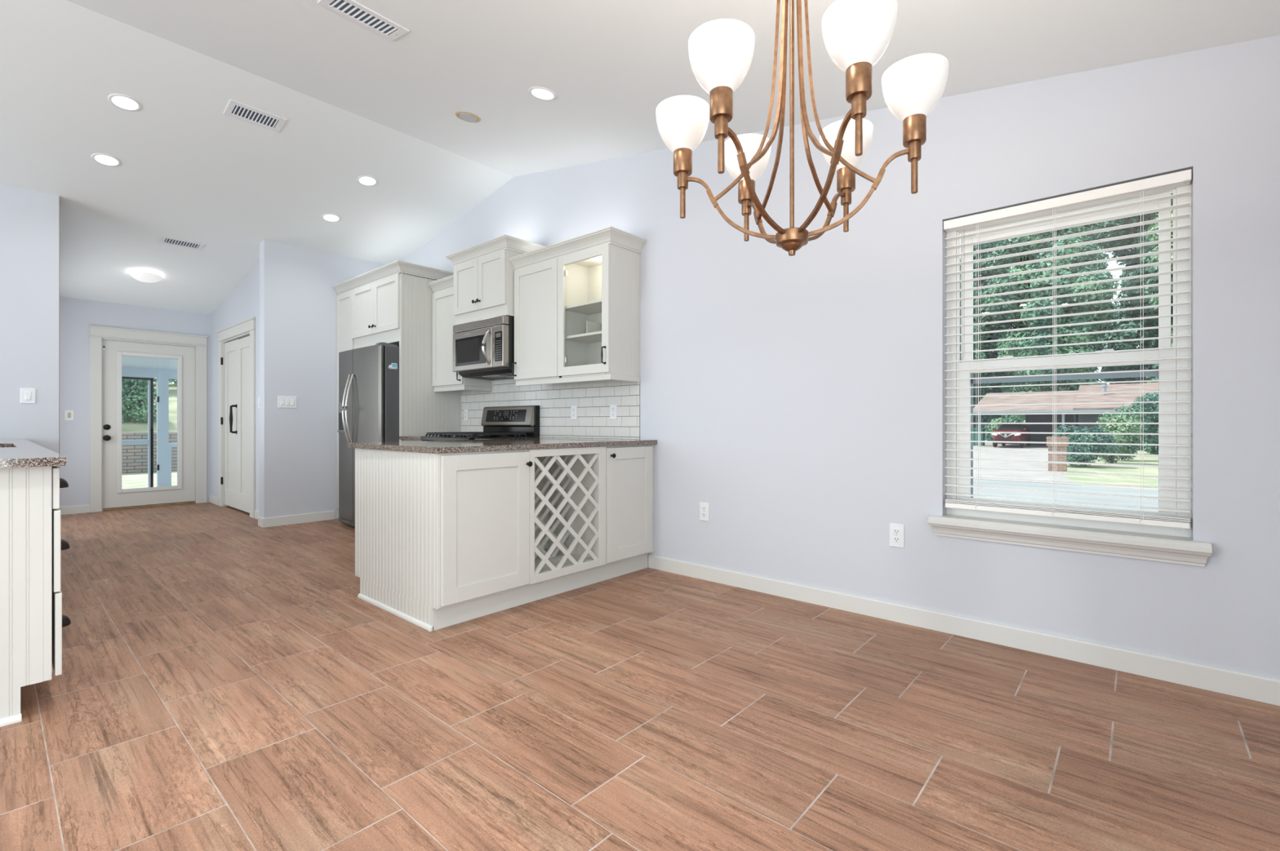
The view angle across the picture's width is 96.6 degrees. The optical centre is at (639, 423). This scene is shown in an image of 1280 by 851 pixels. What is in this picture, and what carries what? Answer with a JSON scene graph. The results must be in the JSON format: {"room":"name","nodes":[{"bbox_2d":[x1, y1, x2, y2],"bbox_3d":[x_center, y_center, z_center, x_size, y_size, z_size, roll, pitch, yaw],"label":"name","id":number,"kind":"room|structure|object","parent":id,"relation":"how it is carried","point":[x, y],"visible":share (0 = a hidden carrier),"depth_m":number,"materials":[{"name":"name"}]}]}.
{"room":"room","nodes":[
{"label":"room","id":0,"kind":"room"},
{"bbox_2d":[0,183,59,509],"bbox_3d":[-6.485,-0.391,2.604,0.150,2.890,5.378,0,0,41],"label":"wall","id":1,"kind":"structure","parent":0,"point":[29,220],"depth_m":4.45,"materials":[{"name":"white paint"}]},
{"bbox_2d":[20,387,35,404],"bbox_3d":[-4.768,-0.212,4.444,0.012,0.120,0.082,0,0,41],"label":"light switch","id":2,"kind":"object","parent":1,"relation":"attached to","point":[28,396],"visible":1,"depth_m":4.44,"materials":[{"name":"white plastic"}]},
{"bbox_2d":[59,296,210,506],"bbox_3d":[-6.188,-0.206,6.899,0.140,2.520,1.834,0,0,41],"label":"wall","id":3,"kind":"structure","parent":0,"point":[76,315],"depth_m":6.56,"materials":[{"name":"white paint"}]},
{"bbox_2d":[64,409,74,420],"bbox_3d":[-6.468,-0.088,6.464,0.012,0.120,0.074,0,0,41],"label":"light switch","id":4,"kind":"object","parent":3,"relation":"attached to","point":[68,414],"visible":1,"depth_m":6.46,"materials":[{"name":"white plastic"}]},
{"bbox_2d":[59,504,89,515],"bbox_3d":[-6.498,0.988,6.428,0.014,0.092,0.436,0,0,41],"label":"baseboard","id":5,"kind":"structure","parent":3,"relation":"attached to","point":[66,510],"depth_m":6.49,"materials":[{"name":"white paint"}]},
{"bbox_2d":[88,325,208,512],"bbox_3d":[-6.037,-0.046,7.039,0.162,2.161,1.126,0,0,41],"label":"door frame","id":6,"kind":"structure","parent":3,"relation":"attached to","point":[97,334],"depth_m":6.83,"materials":[{"name":"white paint"}]},
{"bbox_2d":[102,339,195,511],"bbox_3d":[-6.020,0.028,7.024,0.128,2.012,0.870,0,0,41],"label":"door","id":7,"kind":"structure","parent":3,"relation":"in","point":[114,498],"depth_m":6.96,"materials":[{"name":"white paint"}]},
{"bbox_2d":[121,355,177,370],"bbox_3d":[-7.704,-1.241,8.204,3.800,0.610,6.200,0,0,41],"label":"ceiling","id":8,"kind":"structure","parent":0,"point":[131,362],"depth_m":9.61,"materials":[{"name":"blue paint"}]},
{"bbox_2d":[210,262,259,511],"bbox_3d":[-4.500,-0.388,6.854,2.460,2.884,0.560,0,0,41],"label":"wall","id":9,"kind":"structure","parent":0,"point":[242,304],"depth_m":6.84,"materials":[{"name":"white paint"}]},
{"bbox_2d":[208,495,217,505],"bbox_3d":[-5.459,0.988,7.311,0.415,0.092,0.014,0,0,41],"label":"baseboard","id":10,"kind":"structure","parent":9,"relation":"attached to","point":[213,500],"depth_m":7.31,"materials":[{"name":"white paint"}]},
{"bbox_2d":[220,335,249,513],"bbox_3d":[-4.744,0.012,6.690,1.170,2.000,0.107,0,0,41],"label":"door","id":11,"kind":"structure","parent":9,"relation":"in","point":[237,352],"depth_m":6.72,"materials":[{"name":"white paint"}]},
{"bbox_2d":[216,317,255,518],"bbox_3d":[-4.697,-0.057,6.719,1.478,2.181,0.162,0,0,41],"label":"door frame","id":12,"kind":"structure","parent":9,"relation":"attached to","point":[242,328],"depth_m":6.58,"materials":[{"name":"white paint"}]},
{"bbox_2d":[254,510,259,519],"bbox_3d":[-3.972,0.988,6.010,0.525,0.092,0.014,0,0,41],"label":"baseboard","id":13,"kind":"structure","parent":9,"relation":"attached to","point":[256,512],"depth_m":6.13,"materials":[{"name":"white paint"}]},
{"bbox_2d":[259,239,386,519],"bbox_3d":[-3.343,-0.391,6.194,0.150,2.890,1.320,0,0,41],"label":"wall","id":14,"kind":"structure","parent":0,"point":[298,296],"depth_m":5.88,"materials":[{"name":"white paint"}]},
{"bbox_2d":[277,395,296,408],"bbox_3d":[-3.583,-0.212,5.797,0.012,0.120,0.170,0,0,41],"label":"light switch","id":15,"kind":"object","parent":14,"relation":"attached to","point":[282,402],"visible":1,"depth_m":5.79,"materials":[{"name":"white plastic"}]},
{"bbox_2d":[257,511,334,528],"bbox_3d":[-3.562,0.988,5.932,0.163,0.092,0.664,0,0,41],"label":"baseboard","id":16,"kind":"structure","parent":14,"relation":"attached to","point":[330,515],"depth_m":5.84,"materials":[{"name":"white paint"}]},
{"bbox_2d":[0,502,1279,850],"bbox_3d":[-3.725,1.074,2.030,10.280,0.080,8.350,0,0,41],"label":"floor","id":17,"kind":"structure","parent":0,"point":[226,682],"depth_m":1.94,"materials":[{"name":"tile"}]},
{"bbox_2d":[0,466,71,727],"bbox_3d":[-2.516,0.592,2.040,0.647,0.884,0.647,0,0,41],"label":"base cabinet","id":18,"kind":"object","parent":17,"relation":"on","point":[32,620],"visible":0.98,"depth_m":2.00,"materials":[{"name":"white paint"}]},
{"bbox_2d":[0,438,66,468],"bbox_3d":[-3.620,0.135,2.973,3.673,0.030,0.656,0,0,41],"label":"countertop","id":19,"kind":"structure","parent":18,"relation":"on","point":[17,452],"depth_m":2.09,"materials":[{"name":"stone"}]},
{"bbox_2d":[337,342,399,527],"bbox_3d":[-2.474,0.151,5.675,0.925,1.766,0.838,0,0,41],"label":"refrigerator","id":20,"kind":"object","parent":17,"relation":"on","point":[369,390],"visible":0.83,"depth_m":5.34,"materials":[{"name":"grey metal"}]},
{"bbox_2d":[388,363,397,369],"bbox_3d":[-2.259,-0.519,5.216,0.005,0.059,0.079,0,0,41],"label":"magnet","id":21,"kind":"object","parent":20,"relation":"attached to","point":[393,366],"visible":1,"depth_m":5.22,"materials":[{"name":"white"}]},
{"bbox_2d":[332,260,461,518],"bbox_3d":[-2.520,-0.218,5.894,1.481,2.505,0.686,0,0,41],"label":"tall cabinet","id":22,"kind":"object","parent":17,"relation":"on","point":[391,303],"visible":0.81,"depth_m":5.43,"materials":[{"name":"white paint"}]},
{"bbox_2d":[402,440,422,441],"bbox_3d":[-1.813,0.592,5.296,0.472,0.884,0.648,0,0,41],"label":"base cabinet","id":23,"kind":"object","parent":17,"relation":"on","point":[404,440],"visible":0.02,"depth_m":5.13,"materials":[{"name":"white paint"}]},
{"bbox_2d":[399,435,435,440],"bbox_3d":[-1.809,0.135,5.296,0.470,0.030,0.649,0,0,41],"label":"countertop","id":24,"kind":"structure","parent":23,"relation":"on","point":[402,437],"depth_m":5.12,"materials":[{"name":"stone"}]},
{"bbox_2d":[355,448,532,631],"bbox_3d":[-1.168,0.592,3.315,1.025,0.884,0.569,0,0,41],"label":"base cabinet","id":25,"kind":"object","parent":17,"relation":"on","point":[442,540],"visible":0.89,"depth_m":3.03,"materials":[{"name":"white paint"}]},
{"bbox_2d":[347,437,657,453],"bbox_3d":[-0.920,0.135,3.824,1.290,0.030,1.694,0,0,41],"label":"countertop","id":26,"kind":"structure","parent":25,"relation":"on","point":[477,445],"depth_m":3.37,"materials":[{"name":"stone"}]},
{"bbox_2d":[420,405,539,441],"bbox_3d":[-1.390,0.442,4.842,0.754,1.184,0.758,0,0,41],"label":"range","id":27,"kind":"object","parent":17,"relation":"on","point":[520,421],"visible":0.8,"depth_m":4.91,"materials":[{"name":"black metal"}]},
{"bbox_2d":[420,435,539,440],"bbox_3d":[-1.366,0.132,4.870,0.754,0.035,0.681,0,0,41],"label":"cooktop","id":28,"kind":"object","parent":27,"relation":"in","point":[445,437],"depth_m":4.67,"materials":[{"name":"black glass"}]},
{"bbox_2d":[523,446,606,604],"bbox_3d":[-0.613,0.592,3.616,0.516,0.884,0.615,0,0,41],"label":"wine rack cabinet","id":29,"kind":"object","parent":17,"relation":"on","point":[568,486],"visible":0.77,"depth_m":3.56,"materials":[{"name":"white paint"}]},
{"bbox_2d":[600,444,653,582],"bbox_3d":[-0.406,0.592,4.171,1.005,0.884,0.493,0,0,41],"label":"base cabinet","id":30,"kind":"object","parent":17,"relation":"on","point":[629,468],"visible":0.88,"depth_m":3.86,"materials":[{"name":"white paint"}]},
{"bbox_2d":[0,0,1279,314],"bbox_3d":[-3.716,-1.825,2.003,10.330,1.031,8.420,0,0,41],"label":"ceiling","id":31,"kind":"structure","parent":0,"point":[354,101],"depth_m":3.50,"materials":[{"name":"white paint"}]},
{"bbox_2d":[90,153,121,166],"bbox_3d":[-3.958,-1.952,4.232,0.166,0.033,0.168,0,0,41],"label":"recessed light","id":32,"kind":"object","parent":31,"relation":"in","point":[105,159],"visible":1,"depth_m":4.22,"materials":[{"name":"white glass"}]},
{"bbox_2d":[107,93,142,111],"bbox_3d":[-3.359,-2.090,3.721,0.166,0.033,0.168,0,0,41],"label":"recessed light","id":33,"kind":"object","parent":31,"relation":"in","point":[122,101],"visible":1,"depth_m":3.71,"materials":[{"name":"white plastic"}]},
{"bbox_2d":[130,271,163,283],"bbox_3d":[-5.267,-1.559,6.091,0.261,0.101,0.264,0,0,41],"label":"dome light","id":34,"kind":"object","parent":31,"relation":"attached to","point":[141,276],"visible":1,"depth_m":6.04,"materials":[{"name":"white glass"}]},
{"bbox_2d":[158,235,205,250],"bbox_3d":[-4.447,-1.747,5.539,0.184,0.034,0.335,0,0,41],"label":"ceiling vent","id":35,"kind":"object","parent":31,"relation":"in","point":[171,241],"visible":1,"depth_m":5.53,"materials":[{"name":"white plastic"}]},
{"bbox_2d":[222,98,286,133],"bbox_3d":[-2.691,-2.145,3.992,0.183,0.038,0.335,0,0,41],"label":"ceiling vent","id":36,"kind":"object","parent":31,"relation":"in","point":[235,109],"visible":1,"depth_m":3.98,"materials":[{"name":"white plastic"}]},
{"bbox_2d":[320,213,341,222],"bbox_3d":[-2.934,-1.950,5.419,0.166,0.033,0.168,0,0,41],"label":"recessed light","id":37,"kind":"object","parent":31,"relation":"in","point":[330,217],"visible":1,"depth_m":5.41,"materials":[{"name":"white glass"}]},
{"bbox_2d":[316,0,408,41],"bbox_3d":[-1.340,-1.976,2.774,0.188,0.039,0.360,0,0,41],"label":"ceiling vent","id":38,"kind":"object","parent":31,"relation":"in","point":[359,14],"visible":1,"depth_m":2.78,"materials":[{"name":"white plastic"}]},
{"bbox_2d":[356,175,377,186],"bbox_3d":[-2.347,-2.086,4.911,0.166,0.033,0.168,0,0,41],"label":"recessed light","id":39,"kind":"object","parent":31,"relation":"in","point":[367,180],"visible":1,"depth_m":4.90,"materials":[{"name":"white plastic"}]},
{"bbox_2d":[455,111,480,122],"bbox_3d":[-1.168,-2.080,3.877,0.166,0.033,0.168,0,0,41],"label":"recessed light","id":40,"kind":"object","parent":31,"relation":"in","point":[465,116],"visible":1,"depth_m":3.86,"materials":[{"name":"beige plastic"}]},
{"bbox_2d":[528,86,556,100],"bbox_3d":[-0.574,-1.945,3.368,0.166,0.033,0.168,0,0,41],"label":"recessed light","id":41,"kind":"object","parent":31,"relation":"in","point":[542,93],"visible":1,"depth_m":3.35,"materials":[{"name":"white glass"}]},
{"bbox_2d":[655,0,948,256],"bbox_3d":[0.380,-1.023,1.426,0.652,1.185,0.698,0,0,41],"label":"chandelier","id":42,"kind":"object","parent":31,"relation":"hanging from","point":[857,33],"visible":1,"depth_m":1.33,"materials":[{"name":"brown metal"}]},
{"bbox_2d":[403,35,1279,679],"bbox_3d":[-0.014,-0.599,4.251,7.700,3.305,0.140,0,0,41],"label":"wall","id":43,"kind":"structure","parent":0,"point":[800,397],"depth_m":2.93,"materials":[{"name":"white paint"}]},
{"bbox_2d":[427,275,492,392],"bbox_3d":[-1.678,-0.815,5.372,0.591,1.036,0.363,0,0,41],"label":"upper cabinet","id":44,"kind":"object","parent":43,"relation":"attached to","point":[443,319],"visible":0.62,"depth_m":5.32,"materials":[{"name":"white paint"}]},
{"bbox_2d":[445,234,545,324],"bbox_3d":[-1.240,-1.171,4.929,0.887,0.615,0.453,0,0,41],"label":"upper cabinet","id":45,"kind":"object","parent":43,"relation":"attached to","point":[484,272],"visible":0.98,"depth_m":4.72,"materials":[{"name":"white paint"}]},
{"bbox_2d":[453,315,514,380],"bbox_3d":[-1.257,-0.628,4.907,0.749,0.464,0.487,0,0,41],"label":"microwave","id":46,"kind":"object","parent":45,"relation":"attached to","point":[484,348],"visible":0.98,"depth_m":4.72,"materials":[{"name":"silver metal"}]},
{"bbox_2d":[461,378,639,439],"bbox_3d":[-0.894,-0.173,4.922,2.369,0.586,0.010,0,0,41],"label":"backsplash","id":47,"kind":"structure","parent":43,"relation":"attached to","point":[593,400],"depth_m":4.62,"materials":[{"name":"white tile"}]},
{"bbox_2d":[463,409,467,421],"bbox_3d":[-1.718,-0.078,5.630,0.070,0.116,0.008,0,0,41],"label":"power outlet","id":48,"kind":"object","parent":47,"relation":"attached to","point":[465,411],"visible":1,"depth_m":5.63,"materials":[{"name":"white plastic"}]},
{"bbox_2d":[570,405,577,420],"bbox_3d":[-0.532,-0.084,4.592,0.070,0.116,0.008,0,0,41],"label":"power outlet","id":49,"kind":"object","parent":47,"relation":"attached to","point":[573,408],"visible":1,"depth_m":4.59,"materials":[{"name":"white plastic"}]},
{"bbox_2d":[609,404,617,419],"bbox_3d":[-0.201,-0.084,4.303,0.070,0.116,0.008,0,0,41],"label":"power outlet","id":50,"kind":"object","parent":47,"relation":"attached to","point":[613,407],"visible":1,"depth_m":4.30,"materials":[{"name":"white plastic"}]},
{"bbox_2d":[509,226,646,386],"bbox_3d":[-0.521,-0.808,4.353,1.185,1.023,0.373,0,0,41],"label":"upper cabinet","id":51,"kind":"object","parent":43,"relation":"attached to","point":[577,300],"visible":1,"depth_m":4.25,"materials":[{"name":"white paint"}]},
{"bbox_2d":[564,299,601,315],"bbox_3d":[-0.308,-0.860,4.214,0.510,0.018,0.278,0,0,41],"label":"shelf","id":52,"kind":"object","parent":51,"relation":"attached to","point":[591,308],"depth_m":4.25,"materials":[{"name":"white wood"}]},
{"bbox_2d":[564,331,601,343],"bbox_3d":[-0.308,-0.637,4.214,0.510,0.018,0.278,0,0,41],"label":"shelf","id":53,"kind":"object","parent":51,"relation":"attached to","point":[593,337],"depth_m":4.26,"materials":[{"name":"white"}]},
{"bbox_2d":[593,257,601,261],"bbox_3d":[-0.310,-1.212,4.224,0.068,0.018,0.068,0,0,41],"label":"puck light","id":54,"kind":"object","parent":51,"relation":"attached to","point":[596,259],"depth_m":4.20,"materials":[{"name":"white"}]},
{"bbox_2d":[699,502,709,521],"bbox_3d":[0.424,0.586,3.769,0.074,0.123,0.008,0,0,41],"label":"power outlet","id":55,"kind":"object","parent":43,"relation":"attached to","point":[704,507],"visible":1,"depth_m":3.77,"materials":[{"name":"white plastic"}]},
{"bbox_2d":[888,523,904,548],"bbox_3d":[1.337,0.586,2.970,0.074,0.123,0.008,0,0,41],"label":"power outlet","id":56,"kind":"object","parent":43,"relation":"attached to","point":[896,531],"visible":1,"depth_m":2.97,"materials":[{"name":"white plastic"}]},
{"bbox_2d":[893,528,900,534],"bbox_3d":[1.336,0.565,2.969,0.034,0.029,0.004,0,0,41],"label":"socket","id":57,"kind":"object","parent":56,"relation":"attached to","point":[895,531],"depth_m":2.97,"materials":[{"name":"white plastic"}]},
{"bbox_2d":[893,536,900,542],"bbox_3d":[1.336,0.607,2.969,0.034,0.029,0.004,0,0,41],"label":"socket","id":58,"kind":"object","parent":56,"relation":"attached to","point":[895,539],"depth_m":2.97,"materials":[{"name":"white plastic"}]},
{"bbox_2d":[648,555,1279,706],"bbox_3d":[1.395,0.988,2.916,3.540,0.092,0.014,0,0,41],"label":"baseboard","id":59,"kind":"structure","parent":43,"relation":"attached to","point":[1226,682],"depth_m":2.62,"materials":[{"name":"white paint"}]},
{"bbox_2d":[928,179,1212,567],"bbox_3d":[1.868,-0.227,2.573,0.994,1.569,0.217,0,0,41],"label":"window","id":60,"kind":"structure","parent":43,"relation":"in","point":[1164,544],"depth_m":2.48,"materials":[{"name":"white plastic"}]},
{"bbox_2d":[943,168,1191,529],"bbox_3d":[1.861,-0.282,2.563,0.887,1.442,0.071,0,0,41],"label":"window blind","id":61,"kind":"object","parent":60,"relation":"attached to","point":[1182,178],"visible":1,"depth_m":2.52,"materials":[{"name":"white plastic"}]},
{"label":"outside","id":62,"kind":"structure","parent":0,"visible":0},
{"bbox_2d":[973,443,1081,485],"bbox_3d":[15.721,1.457,27.835,11.000,0.054,29.400,0,0,41],"label":"driveway","id":63,"kind":"structure","parent":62,"point":[982,455],"depth_m":19.96,"materials":[{"name":"concrete"}]},
{"bbox_2d":[973,428,985,445],"bbox_3d":[21.460,0.889,36.101,0.610,1.090,0.700,0,0,41],"label":"wheelie bin","id":64,"kind":"object","parent":63,"relation":"on","point":[975,435],"visible":0.67,"depth_m":35.94,"materials":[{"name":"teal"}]},
{"bbox_2d":[991,424,1031,448],"bbox_3d":[22.407,0.724,34.321,1.632,1.420,4.632,0,0,41],"label":"car","id":65,"kind":"object","parent":63,"relation":"on","point":[1003,428],"visible":0.84,"depth_m":33.02,"materials":[{"name":"red paint"}]},
{"bbox_2d":[998,433,1012,439],"bbox_3d":[20.923,0.754,32.625,0.720,0.280,0.060,0,0,41],"label":"grille","id":66,"kind":"object","parent":65,"relation":"attached to","point":[1001,436],"depth_m":32.62,"materials":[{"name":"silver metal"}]},
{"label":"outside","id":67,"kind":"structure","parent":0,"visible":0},
{"bbox_2d":[984,442,1158,489],"bbox_3d":[56.567,1.544,25.842,68.900,0.180,106.600,0,0,41],"label":"lawn","id":68,"kind":"structure","parent":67,"point":[1148,460],"depth_m":16.91,"materials":[{"name":"green plant"}]},
{"bbox_2d":[960,240,1031,440],"bbox_3d":[43.481,-10.982,68.544,12.491,27.172,12.911,0,0,41],"label":"tree","id":69,"kind":"object","parent":68,"relation":"on","point":[1012,325],"visible":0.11,"depth_m":65.79,"materials":[{"name":"green plant"}]},
{"bbox_2d":[986,417,1005,437],"bbox_3d":[27.666,0.538,44.159,1.438,1.905,2.106,0,0,41],"label":"shrub","id":70,"kind":"object","parent":68,"relation":"on","point":[990,428],"visible":0.41,"depth_m":43.74,"materials":[{"name":"green plant"}]},
{"bbox_2d":[980,222,1103,422],"bbox_3d":[38.953,-9.994,54.414,10.406,25.307,10.280,0,0,-31],"label":"tree","id":71,"kind":"object","parent":68,"relation":"on","point":[1025,295],"visible":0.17,"depth_m":53.45,"materials":[{"name":"green plant"}]},
{"bbox_2d":[1046,436,1068,471],"bbox_3d":[12.453,0.924,17.008,0.500,1.020,0.460,0,0,41],"label":"brick pillar","id":72,"kind":"structure","parent":68,"relation":"on","point":[1059,447],"depth_m":16.85,"materials":[{"name":"brown brick"}]},
{"bbox_2d":[1006,232,1119,421],"bbox_3d":[32.890,-6.271,44.605,8.067,16.993,7.819,0,0,41],"label":"tree","id":73,"kind":"object","parent":68,"relation":"on","point":[1099,266],"visible":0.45,"depth_m":42.66,"materials":[{"name":"green plant"}]},
{"bbox_2d":[973,382,1158,449],"bbox_3d":[31.638,-0.451,31.407,21.750,3.770,10.060,0,0,41],"label":"house","id":74,"kind":"structure","parent":68,"relation":"on","point":[1129,397],"depth_m":33.69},
{"bbox_2d":[1053,425,1119,467],"bbox_3d":[14.717,0.754,19.022,1.687,1.395,1.765,0,0,2],"label":"shrub","id":75,"kind":"object","parent":68,"relation":"on","point":[1086,438],"visible":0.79,"depth_m":18.59,"materials":[{"name":"green plant"}]},
{"bbox_2d":[1094,411,1142,463],"bbox_3d":[16.791,0.546,20.198,1.457,1.942,1.392,0,0,-17],"label":"shrub","id":76,"kind":"object","parent":68,"relation":"on","point":[1112,428],"visible":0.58,"depth_m":19.94,"materials":[{"name":"green plant"}]},
{"bbox_2d":[1100,404,1151,461],"bbox_3d":[18.730,0.345,22.036,1.513,2.236,1.699,0,0,41],"label":"shrub","id":77,"kind":"object","parent":68,"relation":"on","point":[1133,449],"visible":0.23,"depth_m":21.68,"materials":[{"name":"green plant"}]},
{"bbox_2d":[1084,192,1173,384],"bbox_3d":[53.178,-12.539,59.967,13.625,28.868,14.236,0,0,41],"label":"tree","id":78,"kind":"object","parent":68,"relation":"on","point":[1149,344],"visible":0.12,"depth_m":59.08,"materials":[{"name":"green plant"}]},
{"bbox_2d":[1131,392,1158,454],"bbox_3d":[23.554,0.204,25.297,3.050,3.218,3.332,0,0,29],"label":"tree","id":79,"kind":"object","parent":68,"relation":"on","point":[1151,407],"visible":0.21,"depth_m":25.25,"materials":[{"name":"green plant"}]},
{"bbox_2d":[1124,225,1173,382],"bbox_3d":[47.828,-10.458,47.172,10.717,26.680,9.888,0,0,18],"label":"tree","id":80,"kind":"object","parent":68,"relation":"on","point":[1147,260],"visible":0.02,"depth_m":49.73,"materials":[{"name":"green plant"}]},
{"bbox_2d":[1146,209,1173,349],"bbox_3d":[39.780,-6.914,38.040,7.284,18.068,8.164,0,0,-12],"label":"tree","id":81,"kind":"object","parent":68,"relation":"on","point":[1156,235],"visible":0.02,"depth_m":40.41,"materials":[{"name":"green plant"}]},
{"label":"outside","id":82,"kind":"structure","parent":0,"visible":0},
{"bbox_2d":[121,471,177,489],"bbox_3d":[-9.839,1.294,12.597,5.000,0.180,18.000,0,0,41],"label":"pavers","id":83,"kind":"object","parent":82,"point":[140,480],"depth_m":12.01,"materials":[{"name":"beige concrete"}]},
{"bbox_2d":[121,432,177,473],"bbox_3d":[-11.909,0.759,14.408,0.500,1.050,18.000,0,0,41],"label":"wall","id":84,"kind":"structure","parent":83,"relation":"on","point":[134,457],"depth_m":13.81,"materials":[{"name":"brick"}]},
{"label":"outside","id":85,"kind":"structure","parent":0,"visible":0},
{"bbox_2d":[973,479,1158,511],"bbox_3d":[9.088,1.462,10.385,120.000,0.045,5.600,0,0,41],"label":"road","id":86,"kind":"structure","parent":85,"point":[1148,503],"depth_m":11.55,"materials":[{"name":"grey asphalt"}]},
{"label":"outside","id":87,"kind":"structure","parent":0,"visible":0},
{"bbox_2d":[121,382,177,432],"bbox_3d":[-18.794,-0.566,23.091,21.300,3.200,30.000,0,0,41],"label":"slope","id":88,"kind":"structure","parent":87,"point":[126,427],"depth_m":15.44,"materials":[{"name":"green plant"}]},
{"bbox_2d":[121,376,156,424],"bbox_3d":[-14.039,-1.019,15.265,2.076,2.595,1.961,0,0,41],"label":"shrub","id":89,"kind":"object","parent":88,"relation":"on","point":[134,392],"visible":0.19,"depth_m":15.08,"materials":[{"name":"green plant"}]},
{"bbox_2d":[154,378,177,386],"bbox_3d":[-22.669,-6.350,28.020,7.616,10.398,7.954,0,0,-8],"label":"tree","id":90,"kind":"object","parent":88,"relation":"on","point":[172,380],"visible":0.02,"depth_m":26.09,"materials":[{"name":"green plant"}]},
{"bbox_2d":[168,378,177,386],"bbox_3d":[-17.172,-2.434,21.380,3.035,2.923,3.759,0,0,13],"label":"shrub","id":91,"kind":"object","parent":88,"relation":"on","point":[174,384],"visible":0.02,"depth_m":22.02,"materials":[{"name":"green plant"}]},
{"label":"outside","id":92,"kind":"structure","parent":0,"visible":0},
{"bbox_2d":[960,275,986,377],"bbox_3d":[25.861,-5.783,50.405,8.464,15.171,8.050,0,0,24],"label":"tree","id":93,"kind":"object","parent":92,"point":[981,356],"visible":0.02,"depth_m":49.43,"materials":[{"name":"green plant"}]},
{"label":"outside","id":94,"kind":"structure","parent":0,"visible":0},
{"bbox_2d":[960,260,985,428],"bbox_3d":[31.785,-8.622,62.181,10.765,22.420,10.681,0,0,41],"label":"tree","id":95,"kind":"object","parent":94,"point":[975,390],"visible":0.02,"depth_m":58.53,"materials":[{"name":"green plant"}]},
{"bbox_3d":[-8.004,1.234,7.921,3.920,0.100,5.380,0,0,41],"label":"floor","id":96,"kind":"structure","parent":0,"visible":0},
{"bbox_2d":[121,367,177,487],"bbox_3d":[-9.096,0.109,9.422,0.100,2.150,6.200,0,0,41],"label":"wall","id":97,"kind":"structure","parent":96,"relation":"on","point":[163,446],"depth_m":10.08,"materials":[{"name":"blue paint"}]},
{"bbox_2d":[121,377,159,487],"bbox_3d":[-8.830,0.189,9.677,0.065,1.950,1.035,0,0,41],"label":"door","id":98,"kind":"structure","parent":97,"relation":"in","point":[149,442],"depth_m":9.97,"materials":[{"name":"blue paint"}]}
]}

